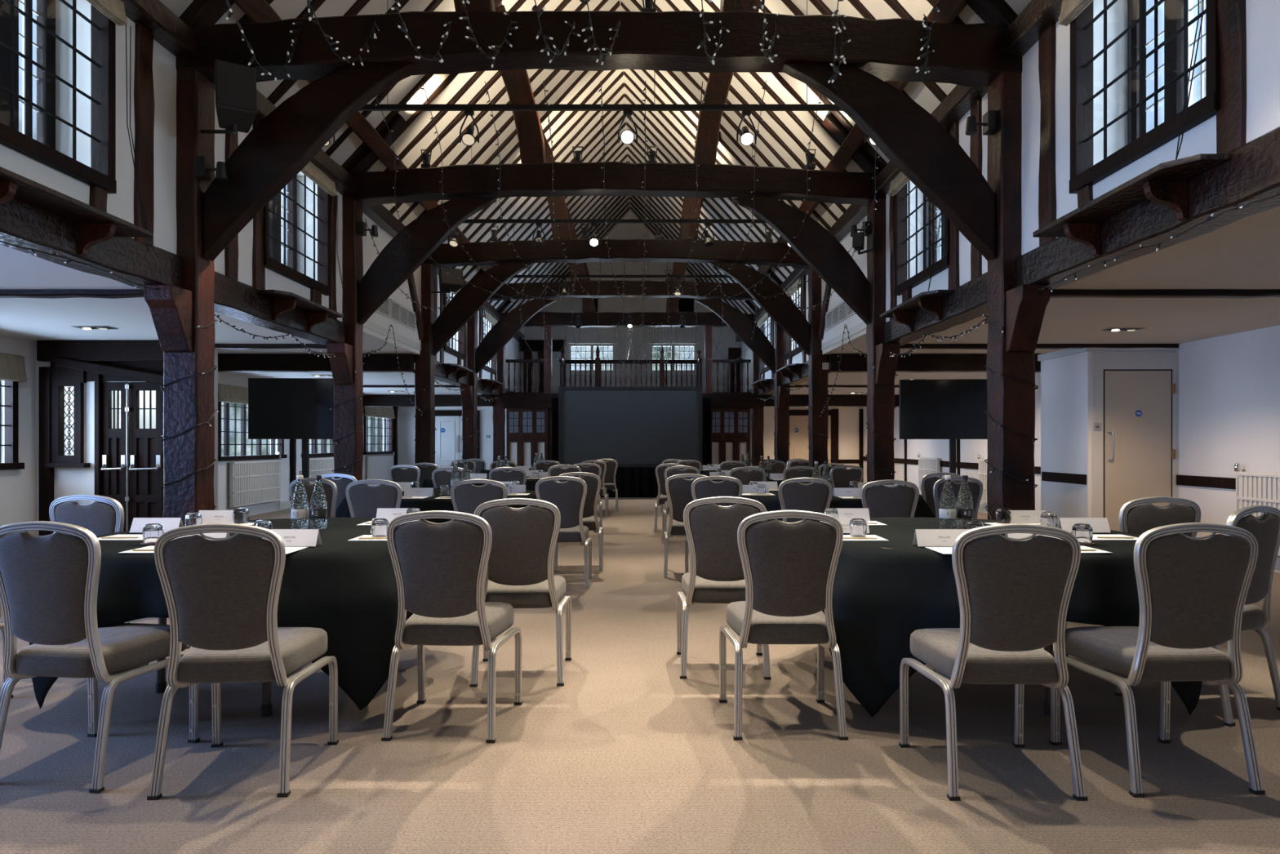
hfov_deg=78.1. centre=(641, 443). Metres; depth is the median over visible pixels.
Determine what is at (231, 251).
stud
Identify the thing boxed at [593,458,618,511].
banquet chair
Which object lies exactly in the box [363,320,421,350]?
trim
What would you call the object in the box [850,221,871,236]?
wall lamp
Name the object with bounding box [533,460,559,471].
banquet chair
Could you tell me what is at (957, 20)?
rafter
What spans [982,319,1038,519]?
string
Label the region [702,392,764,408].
beam
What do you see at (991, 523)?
notepaper
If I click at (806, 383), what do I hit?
string
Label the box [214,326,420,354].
ceiling
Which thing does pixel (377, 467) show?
radiator
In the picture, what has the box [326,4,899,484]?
truss
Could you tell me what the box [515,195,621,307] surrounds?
rafter
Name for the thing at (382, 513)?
tent card
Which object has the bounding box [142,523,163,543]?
tumbler
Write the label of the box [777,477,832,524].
banquet chair
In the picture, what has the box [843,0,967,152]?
purlin
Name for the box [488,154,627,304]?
rafter
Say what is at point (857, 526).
tumbler
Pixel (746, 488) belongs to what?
tent card
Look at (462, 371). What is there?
wall shelf
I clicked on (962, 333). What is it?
string
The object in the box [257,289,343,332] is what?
wall shelf
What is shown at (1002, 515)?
tumbler
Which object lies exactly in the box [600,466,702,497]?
drape
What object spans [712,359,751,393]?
balustrade
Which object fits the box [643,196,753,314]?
rafter
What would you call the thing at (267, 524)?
tumbler
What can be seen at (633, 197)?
rafter
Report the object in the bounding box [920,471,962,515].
banquet chair
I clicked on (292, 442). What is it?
stud
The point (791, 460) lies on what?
banquet chair
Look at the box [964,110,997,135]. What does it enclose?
wall lamp
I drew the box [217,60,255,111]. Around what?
grille
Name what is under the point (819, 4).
rafter
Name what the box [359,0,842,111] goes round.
rail
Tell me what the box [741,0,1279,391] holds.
wall
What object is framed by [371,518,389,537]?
tumbler
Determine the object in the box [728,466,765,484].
banquet chair
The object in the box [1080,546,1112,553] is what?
notepaper
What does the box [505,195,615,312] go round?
rafter
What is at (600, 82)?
string
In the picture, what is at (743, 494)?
notepaper
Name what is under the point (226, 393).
blind
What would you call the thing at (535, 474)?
tumbler
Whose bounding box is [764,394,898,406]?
cross beam
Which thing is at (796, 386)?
cross beam
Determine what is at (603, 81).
rafter
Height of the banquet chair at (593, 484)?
0.923 m
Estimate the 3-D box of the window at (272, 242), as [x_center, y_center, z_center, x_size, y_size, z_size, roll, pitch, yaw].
[-3.404,-2.150,7.430,0.416,1.261,1.401,0,0,0]
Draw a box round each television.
[248,377,333,484]
[898,378,987,476]
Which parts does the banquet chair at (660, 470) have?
leg, seat, frame, backrest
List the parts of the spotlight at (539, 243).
yoke arm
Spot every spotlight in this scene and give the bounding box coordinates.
[324,134,334,146]
[448,227,461,247]
[459,107,479,146]
[532,222,545,247]
[559,276,568,295]
[574,315,582,328]
[586,222,600,246]
[617,107,637,144]
[626,315,633,328]
[672,276,683,295]
[678,315,685,328]
[701,222,714,247]
[736,107,756,146]
[864,133,875,145]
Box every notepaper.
[97,534,142,540]
[118,546,154,553]
[201,522,254,524]
[284,546,308,554]
[348,534,386,540]
[357,520,372,524]
[401,496,429,498]
[434,496,451,498]
[507,493,530,495]
[742,493,775,495]
[837,496,861,498]
[843,534,888,540]
[867,520,886,524]
[924,546,952,554]
[984,522,1057,527]
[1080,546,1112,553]
[1092,534,1137,540]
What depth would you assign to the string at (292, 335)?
7.72 m
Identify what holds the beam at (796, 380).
attached to the truss at (509, 325)
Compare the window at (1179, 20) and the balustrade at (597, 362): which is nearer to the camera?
the window at (1179, 20)
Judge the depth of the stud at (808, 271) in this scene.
12.42 m
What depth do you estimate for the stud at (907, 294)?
7.79 m
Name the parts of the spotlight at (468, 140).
yoke arm, yoke arm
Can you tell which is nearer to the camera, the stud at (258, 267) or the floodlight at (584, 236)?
the stud at (258, 267)
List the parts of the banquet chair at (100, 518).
backrest, frame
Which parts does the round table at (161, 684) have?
leg, leg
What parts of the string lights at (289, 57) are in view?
led bulb, led bulb, led bulb, led bulb, led bulb, led bulb, led bulb, led bulb, led bulb, led bulb, led bulb, led bulb, led bulb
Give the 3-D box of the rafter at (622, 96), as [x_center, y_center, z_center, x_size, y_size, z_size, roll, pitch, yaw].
[-1.815,-4.543,13.971,3.036,3.273,0.101,0,0,0]
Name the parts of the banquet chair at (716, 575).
leg, leg, seat, backrest, frame, leg, leg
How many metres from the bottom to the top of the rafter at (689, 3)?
3.274 m
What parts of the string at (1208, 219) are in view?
led bulb, led bulb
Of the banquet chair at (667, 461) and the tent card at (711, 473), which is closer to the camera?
the tent card at (711, 473)
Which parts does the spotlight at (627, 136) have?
yoke arm, yoke arm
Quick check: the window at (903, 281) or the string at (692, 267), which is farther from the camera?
the string at (692, 267)
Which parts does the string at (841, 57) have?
led bulb, led bulb, led bulb, led bulb, led bulb, led bulb, led bulb, led bulb, led bulb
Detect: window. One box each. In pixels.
[0,0,116,193]
[0,380,24,470]
[44,357,163,467]
[217,395,287,460]
[262,174,330,295]
[301,439,333,457]
[363,407,394,454]
[444,292,465,359]
[481,310,496,374]
[509,411,544,432]
[568,344,614,372]
[650,344,696,372]
[759,315,771,374]
[784,278,802,359]
[894,127,949,295]
[1069,0,1220,193]
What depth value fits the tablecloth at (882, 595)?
3.24 m
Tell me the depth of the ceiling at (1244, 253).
6.18 m
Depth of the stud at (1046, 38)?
5.10 m
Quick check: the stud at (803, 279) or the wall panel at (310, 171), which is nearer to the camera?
the wall panel at (310, 171)
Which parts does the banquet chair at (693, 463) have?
backrest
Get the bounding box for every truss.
[143,0,1049,524]
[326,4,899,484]
[414,123,828,470]
[460,197,790,465]
[492,262,764,466]
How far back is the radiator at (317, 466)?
15.62 m
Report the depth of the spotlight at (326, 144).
6.20 m
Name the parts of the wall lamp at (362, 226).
lamp shade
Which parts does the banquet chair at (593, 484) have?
leg, backrest, frame, seat, leg, leg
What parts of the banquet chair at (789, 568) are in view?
leg, leg, seat, frame, backrest, leg, leg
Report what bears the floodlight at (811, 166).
attached to the truss at (468, 188)
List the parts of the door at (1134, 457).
handle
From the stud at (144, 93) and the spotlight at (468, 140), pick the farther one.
the spotlight at (468, 140)
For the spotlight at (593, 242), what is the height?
0.291 m
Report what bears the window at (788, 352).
in the wall at (1262, 16)
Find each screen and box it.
[506,408,547,467]
[558,386,702,497]
[711,408,750,464]
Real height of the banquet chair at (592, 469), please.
0.923 m
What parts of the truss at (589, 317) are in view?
post, post, post, post, post, post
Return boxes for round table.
[155,617,271,716]
[879,546,1053,715]
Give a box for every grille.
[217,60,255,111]
[440,267,463,284]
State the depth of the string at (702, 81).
7.64 m
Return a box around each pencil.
[101,536,139,538]
[133,549,154,551]
[358,537,386,538]
[843,537,878,538]
[1080,549,1097,551]
[1097,536,1135,538]
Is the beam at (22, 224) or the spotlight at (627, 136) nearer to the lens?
the beam at (22, 224)
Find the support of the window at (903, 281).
in the wall at (1262, 16)
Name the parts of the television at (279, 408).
casing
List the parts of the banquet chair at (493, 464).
backrest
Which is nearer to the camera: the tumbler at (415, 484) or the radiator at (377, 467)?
the tumbler at (415, 484)
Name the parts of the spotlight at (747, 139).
yoke arm, yoke arm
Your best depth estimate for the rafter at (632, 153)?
16.41 m
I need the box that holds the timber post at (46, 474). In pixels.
[39,366,53,535]
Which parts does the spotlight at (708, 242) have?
yoke arm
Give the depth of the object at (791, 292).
13.13 m
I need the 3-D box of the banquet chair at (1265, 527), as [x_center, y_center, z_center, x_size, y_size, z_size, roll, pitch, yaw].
[2.569,0.730,3.629,0.484,0.923,0.496,0,0,-27]
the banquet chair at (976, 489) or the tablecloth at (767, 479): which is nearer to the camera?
the banquet chair at (976, 489)
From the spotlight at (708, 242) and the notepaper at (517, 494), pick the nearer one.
the notepaper at (517, 494)
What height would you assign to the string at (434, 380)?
0.156 m
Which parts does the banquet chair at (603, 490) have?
frame, backrest, seat, leg, leg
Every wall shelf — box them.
[0,166,152,256]
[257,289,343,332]
[441,363,474,382]
[480,378,503,392]
[751,378,772,392]
[775,363,804,382]
[880,289,954,332]
[1032,153,1231,256]
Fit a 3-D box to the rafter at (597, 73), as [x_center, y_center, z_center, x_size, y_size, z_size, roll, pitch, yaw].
[-1.819,-4.540,12.288,3.036,3.273,0.122,0,0,0]
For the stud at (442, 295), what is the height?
1.461 m
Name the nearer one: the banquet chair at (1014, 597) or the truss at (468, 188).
the banquet chair at (1014, 597)
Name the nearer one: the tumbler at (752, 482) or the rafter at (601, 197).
the tumbler at (752, 482)
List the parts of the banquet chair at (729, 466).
backrest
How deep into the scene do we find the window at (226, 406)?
12.79 m
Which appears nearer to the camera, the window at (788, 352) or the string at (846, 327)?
the string at (846, 327)
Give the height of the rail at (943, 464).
0.110 m
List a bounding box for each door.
[100,382,130,531]
[128,382,163,529]
[434,410,479,471]
[788,409,831,466]
[1091,346,1179,531]
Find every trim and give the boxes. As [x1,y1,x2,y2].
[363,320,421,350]
[821,321,866,350]
[1037,347,1178,360]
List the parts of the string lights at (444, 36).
led bulb, led bulb, led bulb, led bulb, led bulb, led bulb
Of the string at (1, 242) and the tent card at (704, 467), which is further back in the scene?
the tent card at (704, 467)
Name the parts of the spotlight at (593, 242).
yoke arm, yoke arm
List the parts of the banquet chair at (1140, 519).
frame, backrest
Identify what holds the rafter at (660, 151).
attached to the ceiling at (917, 91)
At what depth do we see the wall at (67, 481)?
8.42 m
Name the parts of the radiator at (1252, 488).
panel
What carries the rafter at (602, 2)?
attached to the ceiling at (285, 9)
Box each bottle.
[291,475,308,528]
[309,475,327,529]
[450,461,460,488]
[461,461,470,485]
[495,455,502,471]
[502,455,509,471]
[533,453,538,464]
[539,453,543,462]
[739,453,744,463]
[745,453,750,466]
[758,455,764,471]
[764,455,771,476]
[811,461,821,483]
[821,461,831,484]
[938,475,956,528]
[956,475,973,528]
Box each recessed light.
[71,325,118,329]
[310,374,332,376]
[386,390,404,391]
[848,391,864,393]
[1101,327,1146,331]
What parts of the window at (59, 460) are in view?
head rail, head rail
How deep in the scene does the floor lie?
2.98 m
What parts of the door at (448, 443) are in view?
push plate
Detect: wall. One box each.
[0,0,519,391]
[0,335,398,537]
[35,341,217,537]
[398,211,862,469]
[711,408,751,466]
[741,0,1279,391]
[862,324,1279,556]
[1040,350,1177,524]
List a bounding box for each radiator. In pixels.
[229,455,281,508]
[309,457,334,484]
[366,452,394,484]
[917,453,940,491]
[977,454,986,511]
[1234,462,1279,555]
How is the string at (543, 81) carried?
hanging from the truss at (469, 299)
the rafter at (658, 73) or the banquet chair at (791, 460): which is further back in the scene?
the banquet chair at (791, 460)
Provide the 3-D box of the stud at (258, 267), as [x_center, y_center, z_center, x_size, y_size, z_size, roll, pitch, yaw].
[-3.252,-2.000,6.682,0.080,1.463,0.172,0,0,0]
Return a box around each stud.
[88,185,107,212]
[133,23,154,246]
[224,128,238,280]
[252,121,265,289]
[289,439,296,500]
[310,288,321,305]
[328,187,337,319]
[392,406,397,468]
[434,271,437,359]
[440,290,444,363]
[457,357,461,365]
[463,322,466,368]
[479,308,482,378]
[494,353,497,381]
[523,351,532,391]
[537,351,544,391]
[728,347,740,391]
[771,317,773,378]
[783,329,786,366]
[801,275,806,363]
[808,271,808,358]
[831,408,838,466]
[859,408,863,482]
[888,195,897,320]
[902,288,911,302]
[903,439,906,485]
[947,121,959,289]
[956,439,959,475]
[969,97,982,280]
[1038,23,1056,246]
[1077,185,1093,208]
[1216,0,1246,153]
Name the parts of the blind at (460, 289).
pull chain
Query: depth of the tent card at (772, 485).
7.65 m
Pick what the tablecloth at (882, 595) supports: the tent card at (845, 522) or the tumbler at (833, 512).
the tent card at (845, 522)
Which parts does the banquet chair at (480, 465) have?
backrest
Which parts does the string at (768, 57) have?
led bulb, led bulb, led bulb, led bulb, led bulb, led bulb, led bulb, led bulb, led bulb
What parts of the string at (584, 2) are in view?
led bulb, led bulb, led bulb, led bulb, led bulb, led bulb, led bulb, led bulb, led bulb, led bulb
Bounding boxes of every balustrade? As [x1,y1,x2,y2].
[505,359,544,393]
[559,345,702,386]
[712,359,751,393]
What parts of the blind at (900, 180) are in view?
pull chain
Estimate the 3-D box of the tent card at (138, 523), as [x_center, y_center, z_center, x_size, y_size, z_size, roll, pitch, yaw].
[-2.410,0.405,3.930,0.236,0.070,0.064,0,0,0]
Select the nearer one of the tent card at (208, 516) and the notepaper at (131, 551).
the notepaper at (131, 551)
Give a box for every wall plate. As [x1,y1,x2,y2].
[120,0,197,57]
[213,84,355,195]
[362,204,467,288]
[480,302,524,342]
[735,307,766,342]
[779,204,866,291]
[872,84,987,195]
[1000,0,1062,57]
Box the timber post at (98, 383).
[94,373,102,502]
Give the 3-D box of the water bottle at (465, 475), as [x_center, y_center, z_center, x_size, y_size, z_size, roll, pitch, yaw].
[-1.608,0.304,7.229,0.084,0.277,0.085,0,0,0]
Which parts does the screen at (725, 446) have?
infill panel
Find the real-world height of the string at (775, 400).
1.551 m
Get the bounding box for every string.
[0,240,158,290]
[160,320,218,510]
[214,313,291,341]
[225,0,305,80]
[291,333,336,357]
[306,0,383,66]
[329,362,364,471]
[362,324,422,415]
[364,218,455,310]
[375,96,528,298]
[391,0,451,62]
[413,382,437,462]
[418,81,549,298]
[434,380,464,391]
[458,0,517,67]
[461,395,478,457]
[484,81,577,297]
[520,266,566,359]
[531,0,580,62]
[542,80,600,298]
[543,266,581,360]
[565,374,695,382]
[571,266,599,359]
[578,0,620,65]
[597,81,625,297]
[597,266,614,358]
[617,322,629,362]
[622,272,631,359]
[629,321,643,363]
[640,80,648,298]
[641,266,644,359]
[642,321,654,363]
[657,268,669,359]
[658,321,673,363]
[665,80,704,297]
[675,266,697,360]
[691,271,723,359]
[693,80,766,297]
[697,0,729,65]
[711,302,756,360]
[718,93,822,297]
[748,81,899,298]
[753,0,778,62]
[773,400,790,462]
[784,219,864,310]
[784,382,808,391]
[806,382,829,462]
[819,324,866,416]
[827,0,850,83]
[865,361,898,474]
[889,333,927,356]
[915,0,939,74]
[927,314,987,341]
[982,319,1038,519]
[1035,192,1279,292]
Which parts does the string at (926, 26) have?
led bulb, led bulb, led bulb, led bulb, led bulb, led bulb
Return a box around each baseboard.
[231,500,291,515]
[919,493,1279,573]
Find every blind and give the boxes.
[0,352,26,382]
[86,0,146,229]
[217,383,248,404]
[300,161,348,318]
[364,406,395,418]
[452,288,475,371]
[483,310,504,383]
[566,330,617,343]
[648,330,698,343]
[756,312,769,377]
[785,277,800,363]
[888,127,944,291]
[1058,0,1204,159]
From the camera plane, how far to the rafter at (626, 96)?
13.92 m
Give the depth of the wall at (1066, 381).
9.10 m
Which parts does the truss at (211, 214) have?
post, post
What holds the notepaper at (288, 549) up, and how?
on the tablecloth at (344, 588)
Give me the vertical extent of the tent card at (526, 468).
0.070 m
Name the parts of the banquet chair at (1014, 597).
leg, leg, seat, frame, backrest, leg, leg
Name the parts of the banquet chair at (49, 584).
leg, backrest, frame, leg, seat, leg, leg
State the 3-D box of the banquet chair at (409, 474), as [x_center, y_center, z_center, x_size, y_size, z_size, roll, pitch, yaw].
[-2.954,0.730,10.218,0.484,0.923,0.496,0,0,12]
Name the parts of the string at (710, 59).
led bulb, led bulb, led bulb, led bulb, led bulb, led bulb, led bulb, led bulb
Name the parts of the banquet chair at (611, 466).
backrest, frame, seat, leg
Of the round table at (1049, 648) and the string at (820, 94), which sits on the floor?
the round table at (1049, 648)
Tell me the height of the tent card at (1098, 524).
0.070 m
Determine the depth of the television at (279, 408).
10.36 m
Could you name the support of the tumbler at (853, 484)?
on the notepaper
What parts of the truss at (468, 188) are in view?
post, post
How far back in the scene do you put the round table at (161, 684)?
3.46 m
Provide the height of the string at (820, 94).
0.694 m
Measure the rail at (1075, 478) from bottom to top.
0.110 m
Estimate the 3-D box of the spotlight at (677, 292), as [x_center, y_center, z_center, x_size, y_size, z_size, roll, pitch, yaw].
[0.570,-2.456,12.343,0.128,0.285,0.123,0,0,-44]
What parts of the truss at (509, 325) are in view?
post, post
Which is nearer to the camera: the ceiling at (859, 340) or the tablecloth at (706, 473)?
the ceiling at (859, 340)
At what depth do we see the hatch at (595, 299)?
20.96 m
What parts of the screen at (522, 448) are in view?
infill panel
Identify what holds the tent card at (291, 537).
on the tablecloth at (344, 588)
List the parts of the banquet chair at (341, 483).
frame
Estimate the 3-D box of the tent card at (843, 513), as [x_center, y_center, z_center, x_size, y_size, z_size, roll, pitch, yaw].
[1.180,0.405,4.510,0.236,0.070,0.064,0,0,0]
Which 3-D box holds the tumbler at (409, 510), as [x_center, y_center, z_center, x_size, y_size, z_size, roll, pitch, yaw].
[-1.255,0.398,4.350,0.078,0.084,0.078,0,0,-29]
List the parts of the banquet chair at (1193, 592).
leg, leg, seat, leg, frame, backrest, leg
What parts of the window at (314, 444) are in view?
frame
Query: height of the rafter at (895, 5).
3.277 m
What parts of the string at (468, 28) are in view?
led bulb, led bulb, led bulb, led bulb, led bulb, led bulb, led bulb, led bulb, led bulb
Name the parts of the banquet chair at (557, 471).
backrest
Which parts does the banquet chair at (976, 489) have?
backrest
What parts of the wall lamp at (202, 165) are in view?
arm, lamp shade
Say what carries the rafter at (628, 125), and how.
attached to the ceiling at (917, 91)
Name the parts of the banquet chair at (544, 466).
backrest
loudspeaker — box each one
[201,59,257,133]
[431,266,463,293]
[852,231,873,254]
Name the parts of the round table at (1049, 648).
leg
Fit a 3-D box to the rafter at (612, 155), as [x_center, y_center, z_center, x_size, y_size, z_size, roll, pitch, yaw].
[-1.817,-4.542,16.046,3.034,3.271,0.097,0,0,0]
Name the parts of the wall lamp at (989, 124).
lamp shade, arm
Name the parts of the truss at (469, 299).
post, post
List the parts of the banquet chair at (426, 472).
frame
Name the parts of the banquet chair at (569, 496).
backrest, frame, seat, leg, leg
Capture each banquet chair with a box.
[0,520,199,793]
[0,603,13,697]
[48,493,190,648]
[146,523,338,799]
[288,477,337,517]
[321,473,357,510]
[345,479,402,517]
[381,510,522,742]
[389,464,420,482]
[412,462,439,488]
[431,466,462,488]
[450,459,475,473]
[450,479,507,524]
[467,458,486,473]
[469,497,571,686]
[488,466,526,484]
[489,460,516,471]
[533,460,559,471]
[535,475,591,587]
[547,464,581,480]
[554,471,603,570]
[573,462,602,527]
[579,460,608,517]
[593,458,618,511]
[653,463,685,531]
[660,458,682,512]
[662,465,699,542]
[663,473,712,577]
[675,459,702,474]
[676,496,771,679]
[684,475,742,573]
[719,460,746,471]
[719,510,848,740]
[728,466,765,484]
[763,460,786,473]
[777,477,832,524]
[782,466,813,484]
[786,458,805,467]
[788,459,808,470]
[818,462,847,476]
[830,465,863,488]
[861,479,919,517]
[898,523,1087,800]
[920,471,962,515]
[933,476,982,519]
[1048,522,1265,797]
[1065,496,1201,655]
[1115,505,1279,726]
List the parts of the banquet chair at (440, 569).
leg, leg, backrest, frame, seat, leg, leg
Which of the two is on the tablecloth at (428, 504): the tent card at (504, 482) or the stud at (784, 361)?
the tent card at (504, 482)
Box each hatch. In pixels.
[582,297,597,311]
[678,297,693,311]
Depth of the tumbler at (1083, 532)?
3.47 m
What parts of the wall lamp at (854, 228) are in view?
lamp shade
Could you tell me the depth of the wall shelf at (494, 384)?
16.03 m
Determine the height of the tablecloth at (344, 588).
0.662 m
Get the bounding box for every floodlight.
[420,149,431,168]
[489,226,497,241]
[572,146,582,162]
[580,224,588,239]
[641,0,656,12]
[646,146,657,162]
[654,224,662,239]
[665,270,671,281]
[764,228,773,242]
[804,149,816,169]
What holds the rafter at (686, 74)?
attached to the ceiling at (917, 91)
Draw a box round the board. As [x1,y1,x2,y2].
[84,361,163,381]
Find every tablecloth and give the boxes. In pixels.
[29,517,433,710]
[335,488,538,524]
[421,475,553,490]
[480,467,531,475]
[700,468,749,475]
[712,476,833,488]
[740,488,935,521]
[822,516,1202,716]
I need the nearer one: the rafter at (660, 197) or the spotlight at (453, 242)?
the spotlight at (453, 242)
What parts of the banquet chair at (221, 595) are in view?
leg, leg, backrest, frame, seat, leg, leg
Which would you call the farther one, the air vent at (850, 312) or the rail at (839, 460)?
the rail at (839, 460)
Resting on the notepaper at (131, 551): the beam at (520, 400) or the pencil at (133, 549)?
the pencil at (133, 549)
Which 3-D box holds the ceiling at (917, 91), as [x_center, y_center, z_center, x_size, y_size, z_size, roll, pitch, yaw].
[1.234,-4.594,9.300,3.060,3.425,23.800,0,0,0]
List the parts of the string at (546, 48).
led bulb, led bulb, led bulb, led bulb, led bulb, led bulb, led bulb, led bulb, led bulb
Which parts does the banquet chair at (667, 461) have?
backrest, frame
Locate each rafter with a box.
[238,0,274,23]
[266,0,369,105]
[295,0,325,18]
[324,83,396,156]
[341,0,502,170]
[361,0,526,173]
[384,0,549,171]
[385,0,409,13]
[389,0,590,213]
[398,0,608,222]
[408,0,571,168]
[416,0,619,218]
[423,0,443,11]
[440,71,603,244]
[451,83,624,268]
[461,93,624,271]
[462,70,615,234]
[463,103,624,279]
[467,71,623,240]
[475,114,624,275]
[483,70,574,164]
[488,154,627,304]
[492,161,627,306]
[493,122,626,266]
[496,195,603,310]
[498,71,588,164]
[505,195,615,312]
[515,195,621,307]
[524,134,622,240]
[525,195,626,302]
[527,195,609,282]
[533,142,624,239]
[541,147,626,239]
[544,207,630,299]
[550,196,629,282]
[555,201,629,282]
[620,1,831,230]
[623,71,778,239]
[624,83,795,269]
[624,93,791,274]
[626,115,744,241]
[626,122,768,278]
[626,146,713,239]
[627,154,706,239]
[627,161,701,239]
[629,196,729,304]
[630,0,838,221]
[630,69,720,164]
[630,142,720,239]
[630,201,721,301]
[630,207,699,281]
[631,111,786,279]
[631,195,740,311]
[632,138,755,270]
[636,195,747,313]
[641,69,733,164]
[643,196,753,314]
[647,196,729,283]
[653,1,846,213]
[653,196,759,309]
[654,70,746,165]
[665,0,825,170]
[666,71,798,208]
[683,0,846,171]
[704,0,866,172]
[759,0,771,13]
[781,0,804,15]
[805,84,887,168]
[808,0,910,97]
[847,0,946,102]
[884,0,915,20]
[926,0,965,24]
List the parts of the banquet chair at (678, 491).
leg, leg, seat, backrest, frame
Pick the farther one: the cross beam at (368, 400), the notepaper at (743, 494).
the cross beam at (368, 400)
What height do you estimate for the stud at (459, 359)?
0.295 m
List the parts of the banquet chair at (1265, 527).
leg, leg, seat, frame, backrest, leg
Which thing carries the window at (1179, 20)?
in the wall at (1262, 16)
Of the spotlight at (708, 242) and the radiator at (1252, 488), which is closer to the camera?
the radiator at (1252, 488)
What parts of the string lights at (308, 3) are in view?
led bulb, led bulb, led bulb, led bulb, led bulb, led bulb, led bulb, led bulb, led bulb, led bulb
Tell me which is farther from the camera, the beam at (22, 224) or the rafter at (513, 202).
the rafter at (513, 202)
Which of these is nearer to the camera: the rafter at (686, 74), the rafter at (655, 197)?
the rafter at (686, 74)
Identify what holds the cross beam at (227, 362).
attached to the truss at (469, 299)
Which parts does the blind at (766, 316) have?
pull chain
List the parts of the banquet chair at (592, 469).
backrest, frame, leg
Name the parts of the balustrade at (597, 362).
return rail, newel post, newel post, handrail, newel post, newel post, return rail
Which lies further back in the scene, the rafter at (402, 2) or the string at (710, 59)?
the rafter at (402, 2)
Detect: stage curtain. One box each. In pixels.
[551,397,558,463]
[702,397,711,465]
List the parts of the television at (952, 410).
casing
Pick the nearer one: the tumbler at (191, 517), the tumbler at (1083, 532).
the tumbler at (1083, 532)
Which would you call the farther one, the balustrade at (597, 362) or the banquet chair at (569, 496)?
the balustrade at (597, 362)
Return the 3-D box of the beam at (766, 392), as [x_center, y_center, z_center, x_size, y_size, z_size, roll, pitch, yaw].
[2.735,-1.181,16.378,0.256,0.250,2.832,0,0,0]
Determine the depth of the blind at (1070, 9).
4.58 m
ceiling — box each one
[0,244,481,395]
[159,0,630,312]
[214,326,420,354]
[620,0,1031,314]
[771,205,1279,395]
[822,328,1064,354]
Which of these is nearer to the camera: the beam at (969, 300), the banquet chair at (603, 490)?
the beam at (969, 300)
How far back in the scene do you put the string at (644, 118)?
7.39 m
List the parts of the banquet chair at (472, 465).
backrest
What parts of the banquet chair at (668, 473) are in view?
leg, leg, backrest, frame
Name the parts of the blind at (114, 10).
pull chain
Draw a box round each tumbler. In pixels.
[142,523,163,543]
[184,511,202,526]
[232,507,249,523]
[253,520,272,537]
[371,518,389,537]
[405,507,421,519]
[410,480,419,488]
[440,484,449,494]
[504,484,511,493]
[511,480,519,484]
[532,471,538,477]
[709,464,714,469]
[719,471,724,475]
[749,480,757,484]
[756,484,765,493]
[823,507,838,518]
[848,480,857,488]
[848,518,866,537]
[964,520,983,538]
[995,507,1011,523]
[1040,511,1057,527]
[1071,523,1093,543]
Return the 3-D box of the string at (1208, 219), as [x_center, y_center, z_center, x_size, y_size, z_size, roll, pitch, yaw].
[2.639,-1.018,3.935,0.076,0.084,3.071,0,0,0]
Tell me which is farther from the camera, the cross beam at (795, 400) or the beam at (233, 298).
the cross beam at (795, 400)
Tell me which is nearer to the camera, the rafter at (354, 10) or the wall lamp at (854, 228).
the rafter at (354, 10)
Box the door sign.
[1135,409,1142,416]
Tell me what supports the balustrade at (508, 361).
on the beam at (520, 400)
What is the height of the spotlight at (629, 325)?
0.292 m
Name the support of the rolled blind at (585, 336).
attached to the wall at (848, 416)
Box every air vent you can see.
[375,297,389,317]
[390,298,416,331]
[825,300,847,331]
[847,304,855,317]
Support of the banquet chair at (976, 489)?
on the floor
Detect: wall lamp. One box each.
[194,155,227,181]
[357,221,377,236]
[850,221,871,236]
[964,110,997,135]
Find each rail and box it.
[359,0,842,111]
[462,144,767,223]
[512,223,730,277]
[764,459,859,462]
[862,456,1040,474]
[1041,471,1086,484]
[1176,475,1235,488]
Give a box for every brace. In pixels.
[407,273,424,339]
[817,283,831,339]
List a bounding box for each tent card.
[129,517,183,532]
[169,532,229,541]
[199,510,234,523]
[262,528,321,546]
[370,518,420,533]
[376,507,408,518]
[398,482,411,489]
[404,488,434,496]
[469,473,487,479]
[492,481,511,486]
[511,484,526,493]
[516,466,528,470]
[524,470,537,475]
[529,471,548,477]
[702,465,716,469]
[709,471,728,476]
[742,484,768,493]
[757,481,777,488]
[769,473,783,479]
[819,518,869,533]
[832,488,862,496]
[835,507,870,520]
[857,482,868,488]
[912,528,972,546]
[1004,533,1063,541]
[1010,510,1045,523]
[1057,517,1111,532]
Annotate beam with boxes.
[0,197,182,289]
[0,288,144,298]
[36,340,163,361]
[213,271,346,346]
[214,343,326,349]
[217,353,414,372]
[362,394,493,406]
[363,385,460,387]
[413,360,469,386]
[477,377,499,395]
[498,392,558,408]
[520,339,564,351]
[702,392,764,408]
[757,377,774,395]
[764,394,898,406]
[781,360,830,386]
[790,385,898,387]
[827,353,1042,372]
[881,271,987,346]
[899,343,1178,349]
[1014,126,1279,289]
[1049,288,1279,298]
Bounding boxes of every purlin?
[233,0,384,152]
[368,141,438,211]
[449,226,491,271]
[741,267,766,302]
[759,235,786,273]
[798,142,861,216]
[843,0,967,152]
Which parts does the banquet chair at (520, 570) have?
leg, leg, backrest, frame, seat, leg, leg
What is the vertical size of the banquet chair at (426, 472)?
0.923 m
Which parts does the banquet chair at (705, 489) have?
leg, backrest, frame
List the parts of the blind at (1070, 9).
pull chain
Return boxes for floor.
[0,497,1279,853]
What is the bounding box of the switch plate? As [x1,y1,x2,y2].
[1093,422,1101,431]
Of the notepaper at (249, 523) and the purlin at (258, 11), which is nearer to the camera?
the notepaper at (249, 523)
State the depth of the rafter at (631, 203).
20.16 m

